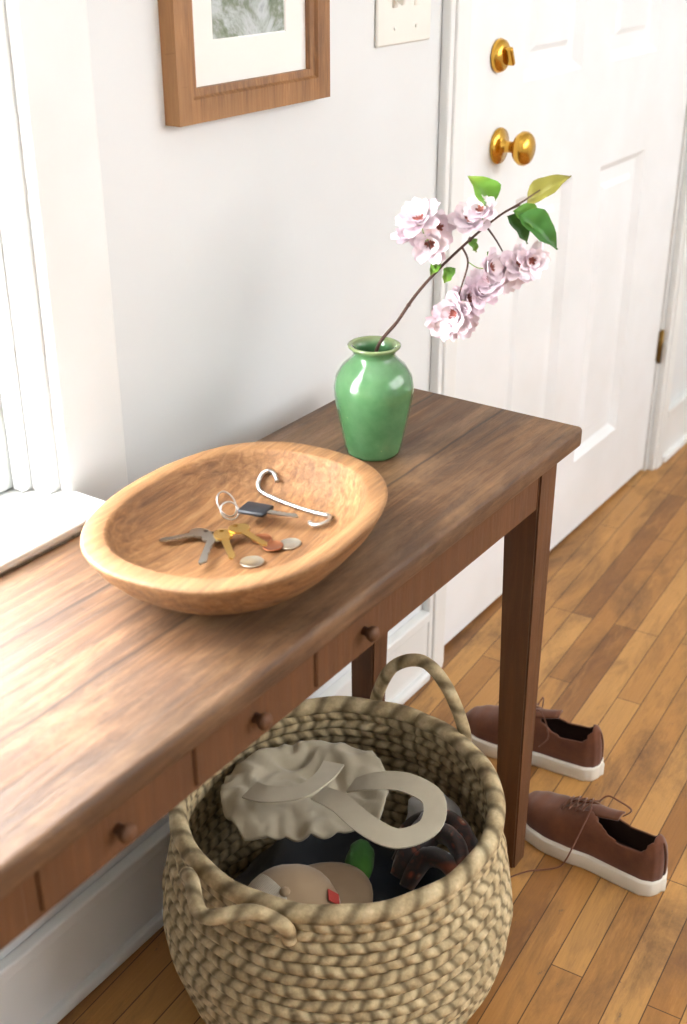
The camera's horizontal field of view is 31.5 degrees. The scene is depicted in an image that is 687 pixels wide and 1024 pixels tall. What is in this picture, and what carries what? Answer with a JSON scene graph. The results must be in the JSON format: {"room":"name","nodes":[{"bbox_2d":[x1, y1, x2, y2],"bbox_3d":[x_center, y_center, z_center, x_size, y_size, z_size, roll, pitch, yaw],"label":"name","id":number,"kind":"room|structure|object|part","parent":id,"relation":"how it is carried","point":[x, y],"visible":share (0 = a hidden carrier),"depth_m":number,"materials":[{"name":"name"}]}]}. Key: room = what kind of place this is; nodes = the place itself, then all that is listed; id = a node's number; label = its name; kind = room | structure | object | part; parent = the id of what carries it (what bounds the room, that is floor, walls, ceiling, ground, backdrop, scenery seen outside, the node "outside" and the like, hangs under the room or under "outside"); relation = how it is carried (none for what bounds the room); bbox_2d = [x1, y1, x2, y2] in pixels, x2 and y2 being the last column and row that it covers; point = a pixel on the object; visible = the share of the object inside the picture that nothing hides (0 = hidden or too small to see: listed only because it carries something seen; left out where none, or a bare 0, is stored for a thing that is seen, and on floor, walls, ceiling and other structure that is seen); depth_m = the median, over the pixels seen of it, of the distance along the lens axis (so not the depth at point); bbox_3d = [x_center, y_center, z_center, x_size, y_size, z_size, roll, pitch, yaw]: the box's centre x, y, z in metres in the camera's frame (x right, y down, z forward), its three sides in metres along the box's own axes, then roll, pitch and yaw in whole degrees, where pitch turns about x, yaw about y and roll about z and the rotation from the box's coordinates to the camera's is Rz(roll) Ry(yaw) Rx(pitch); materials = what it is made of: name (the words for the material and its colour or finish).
{"room":"home entryway","nodes":[
{"label":"home entryway","id":0,"kind":"room"},
{"bbox_2d":[0,0,686,960],"bbox_3d":[-0.369,-0.525,1.575,0.160,2.650,6.200,17,31,30],"label":"wall","id":1,"kind":"structure","parent":0,"point":[247,253],"depth_m":1.89,"materials":[{"name":"paint"}]},
{"bbox_2d":[0,0,60,493],"bbox_3d":[-0.735,-0.489,0.993,0.161,1.398,1.022,17,31,30],"label":"window","id":2,"kind":"structure","parent":1,"relation":"in","point":[24,385],"depth_m":1.53,"materials":[{"name":"white glass"}]},
{"bbox_2d":[0,487,105,573],"bbox_3d":[-0.700,0.160,1.277,0.252,0.014,1.062,17,31,30],"label":"window sill","id":3,"kind":"structure","parent":1,"relation":"attached to","point":[32,521],"depth_m":1.56,"materials":[{"name":"white paint"}]},
{"bbox_2d":[0,0,127,576],"bbox_3d":[-0.711,-0.462,0.988,0.149,1.660,1.260,17,31,30],"label":"window frame","id":4,"kind":"structure","parent":1,"relation":"in","point":[49,40],"depth_m":1.52,"materials":[{"name":"paint"}]},
{"bbox_3d":[-0.742,-0.481,1.002,0.073,1.374,0.978,17,31,30],"label":"sash frame","id":5,"kind":"part","parent":4,"relation":"part of","materials":[{"name":"paint"}]},
{"bbox_2d":[0,610,429,1023],"bbox_3d":[-0.925,1.022,1.244,0.030,0.175,3.945,17,31,30],"label":"baseboard","id":6,"kind":"structure","parent":1,"relation":"attached to","point":[45,977],"depth_m":1.95,"materials":[{"name":"paint"}]},
{"bbox_2d":[158,0,329,126],"bbox_3d":[-0.130,-0.798,1.649,0.026,0.488,0.350,17,31,30],"label":"picture frame","id":7,"kind":"object","parent":1,"relation":"attached to","point":[220,59],"visible":1,"depth_m":1.70,"materials":[{"name":"brown wood"}]},
{"bbox_2d":[211,0,283,38],"bbox_3d":[-0.132,-0.802,1.649,0.001,0.296,0.166,17,31,30],"label":"photo","id":8,"kind":"object","parent":7,"relation":"attached to","point":[230,18],"depth_m":1.70},
{"bbox_2d":[375,0,430,47],"bbox_3d":[0.109,-0.853,2.012,0.028,0.152,0.170,17,31,30],"label":"light switch","id":9,"kind":"object","parent":1,"relation":"attached to","point":[397,22],"visible":1,"depth_m":2.02,"materials":[{"name":"white plastic"}]},
{"bbox_2d":[423,0,686,666],"bbox_3d":[0.583,-0.914,2.766,0.118,2.285,1.450,17,31,30],"label":"door","id":10,"kind":"structure","parent":1,"relation":"in","point":[599,86],"depth_m":2.88,"materials":[{"name":"paint"}]},
{"bbox_2d":[491,38,514,72],"bbox_3d":[0.312,-0.876,2.342,0.034,0.064,0.064,17,31,30],"label":"lock","id":11,"kind":"object","parent":10,"relation":"attached to","point":[502,54],"visible":1,"depth_m":2.33,"materials":[{"name":"gold metal"}]},
{"bbox_3d":[0.341,-0.724,2.423,0.077,0.072,0.072,17,31,30],"label":"door knob","id":12,"kind":"part","parent":10,"relation":"part of","materials":[{"name":"gold metal"}]},
{"bbox_2d":[640,104,686,470],"bbox_3d":[0.508,-0.899,2.830,0.158,2.200,1.282,17,31,30],"label":"door frame","id":13,"kind":"structure","parent":1,"relation":"attached to","point":[684,138],"depth_m":3.47,"materials":[{"name":"paint"}]},
{"bbox_2d":[662,390,686,462],"bbox_3d":[1.220,-0.384,4.069,0.030,0.175,0.825,17,31,30],"label":"baseboard","id":14,"kind":"structure","parent":1,"relation":"attached to","point":[676,430],"depth_m":3.83,"materials":[{"name":"paint"}]},
{"bbox_2d":[57,443,686,1023],"bbox_3d":[1.202,1.159,1.221,3.960,0.050,6.200,17,31,30],"label":"floor","id":15,"kind":"structure","parent":0,"point":[582,947],"depth_m":2.44,"materials":[{"name":"brown wood"}]},
{"bbox_2d":[0,388,581,950],"bbox_3d":[-0.224,0.479,1.593,0.389,0.836,1.550,17,31,30],"label":"console table","id":16,"kind":"object","parent":15,"relation":"on","point":[116,707],"visible":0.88,"depth_m":1.37,"materials":[{"name":"brown wood"}]},
{"bbox_2d":[80,441,387,614],"bbox_3d":[-0.123,0.028,1.473,0.316,0.079,0.408,15,30,27],"label":"wooden dough bowl","id":17,"kind":"object","parent":16,"relation":"on","point":[120,539],"visible":0.94,"depth_m":1.50,"materials":[{"name":"brown wood"}]},
{"bbox_2d":[159,491,297,564],"bbox_3d":[-0.139,0.020,1.494,0.122,0.033,0.153,17,31,30],"label":"keys","id":18,"kind":"object","parent":17,"relation":"in","point":[250,508],"visible":1,"depth_m":1.51,"materials":[{"name":"silver metal"}]},
{"bbox_3d":[-0.093,0.001,1.530,0.077,0.005,0.025,17,31,30],"label":"key blade","id":19,"kind":"part","parent":18,"relation":"part of","materials":[{"name":"silver metal"}]},
{"bbox_2d":[240,533,300,567],"bbox_3d":[-0.098,0.046,1.485,0.064,0.005,0.089,17,31,30],"label":"coins","id":20,"kind":"object","parent":17,"relation":"in","point":[289,543],"visible":0.87,"depth_m":1.49,"materials":[{"name":"orange metal"}]},
{"bbox_2d":[256,469,332,527],"bbox_3d":[-0.064,-0.019,1.563,0.033,0.032,0.139,-21,33,-35],"label":"metal hook","id":21,"kind":"object","parent":17,"relation":"in","point":[274,474],"visible":1,"depth_m":1.57,"materials":[{"name":"silver metal"}]},
{"bbox_3d":[0.048,0.200,2.193,0.058,0.802,0.058,17,31,30],"label":"leg","id":22,"kind":"part","parent":16,"relation":"part of","materials":[{"name":"brown wood"}]},
{"bbox_2d":[334,336,413,460],"bbox_3d":[0.043,-0.163,1.758,0.115,0.167,0.115,17,31,30],"label":"ceramic vase","id":23,"kind":"object","parent":16,"relation":"on","point":[373,391],"visible":0.99,"depth_m":1.72,"materials":[{"name":"ceramic"}]},
{"bbox_2d":[374,174,571,351],"bbox_3d":[0.165,-0.268,1.693,0.278,0.389,0.075,0,26,0],"label":"branch","id":24,"kind":"object","parent":23,"relation":"in","point":[428,230],"visible":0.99,"depth_m":1.65,"materials":[{"name":"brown plant"}]},
{"bbox_3d":[0.290,0.273,2.046,0.058,0.802,0.058,17,31,30],"label":"leg","id":25,"kind":"part","parent":16,"relation":"part of","materials":[{"name":"brown wood"}]},
{"bbox_2d":[162,653,512,1023],"bbox_3d":[-0.009,0.536,1.870,0.542,0.488,0.543,-2,27,-4],"label":"woven seagrass basket","id":26,"kind":"object","parent":15,"relation":"on","point":[432,953],"depth_m":1.71,"materials":[{"name":"beige wicker"}]},
{"bbox_3d":[-0.057,0.556,1.760,0.212,0.101,0.144,-17,31,-31],"label":"baseball cap","id":27,"kind":"part","parent":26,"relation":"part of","materials":[{"name":"beige fabric"}]},
{"bbox_2d":[220,740,446,848],"bbox_3d":[-0.006,0.421,1.877,0.379,0.098,0.246,11,29,21],"label":"canvas tote bag","id":28,"kind":"object","parent":26,"relation":"in","point":[321,789],"visible":1,"depth_m":1.85,"materials":[{"name":"beige fabric"}]},
{"bbox_2d":[234,831,445,901],"bbox_3d":[-0.015,0.629,1.915,0.380,0.134,0.398,17,31,30],"label":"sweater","id":29,"kind":"object","parent":26,"relation":"in","point":[385,886],"visible":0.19,"depth_m":1.96,"materials":[{"name":"black fabric"}]},
{"bbox_2d":[345,839,374,877],"bbox_3d":[0.025,0.531,1.862,0.046,0.026,0.087,0,26,0],"label":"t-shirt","id":30,"kind":"object","parent":26,"relation":"in","point":[360,854],"visible":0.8,"depth_m":1.86,"materials":[{"name":"fabric"}]},
{"bbox_2d":[390,809,477,889],"bbox_3d":[0.137,0.500,1.820,0.133,0.091,0.133,4,27,7],"label":"patterned scarf","id":31,"kind":"object","parent":26,"relation":"in","point":[411,864],"visible":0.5,"depth_m":1.78,"materials":[{"name":"brown fabric"}]},
{"bbox_2d":[406,793,461,819],"bbox_3d":[0.143,0.476,1.935,0.090,0.059,0.085,17,31,30],"label":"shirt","id":32,"kind":"object","parent":26,"relation":"in","point":[414,805],"visible":0.27,"depth_m":1.93,"materials":[{"name":"fabric"}]},
{"bbox_2d":[466,697,604,780],"bbox_3d":[0.373,0.429,2.488,0.212,0.128,0.304,-13,29,-24],"label":"sneaker","id":33,"kind":"object","parent":15,"relation":"on","point":[562,747],"visible":0.7,"depth_m":2.44,"materials":[{"name":"brown leather"}]},
{"bbox_2d":[510,791,667,896],"bbox_3d":[0.429,0.567,2.212,0.304,0.128,0.212,2,27,4],"label":"sneaker","id":34,"kind":"object","parent":15,"relation":"on","point":[584,833],"visible":0.85,"depth_m":2.18,"materials":[{"name":"brown leather"}]}
]}

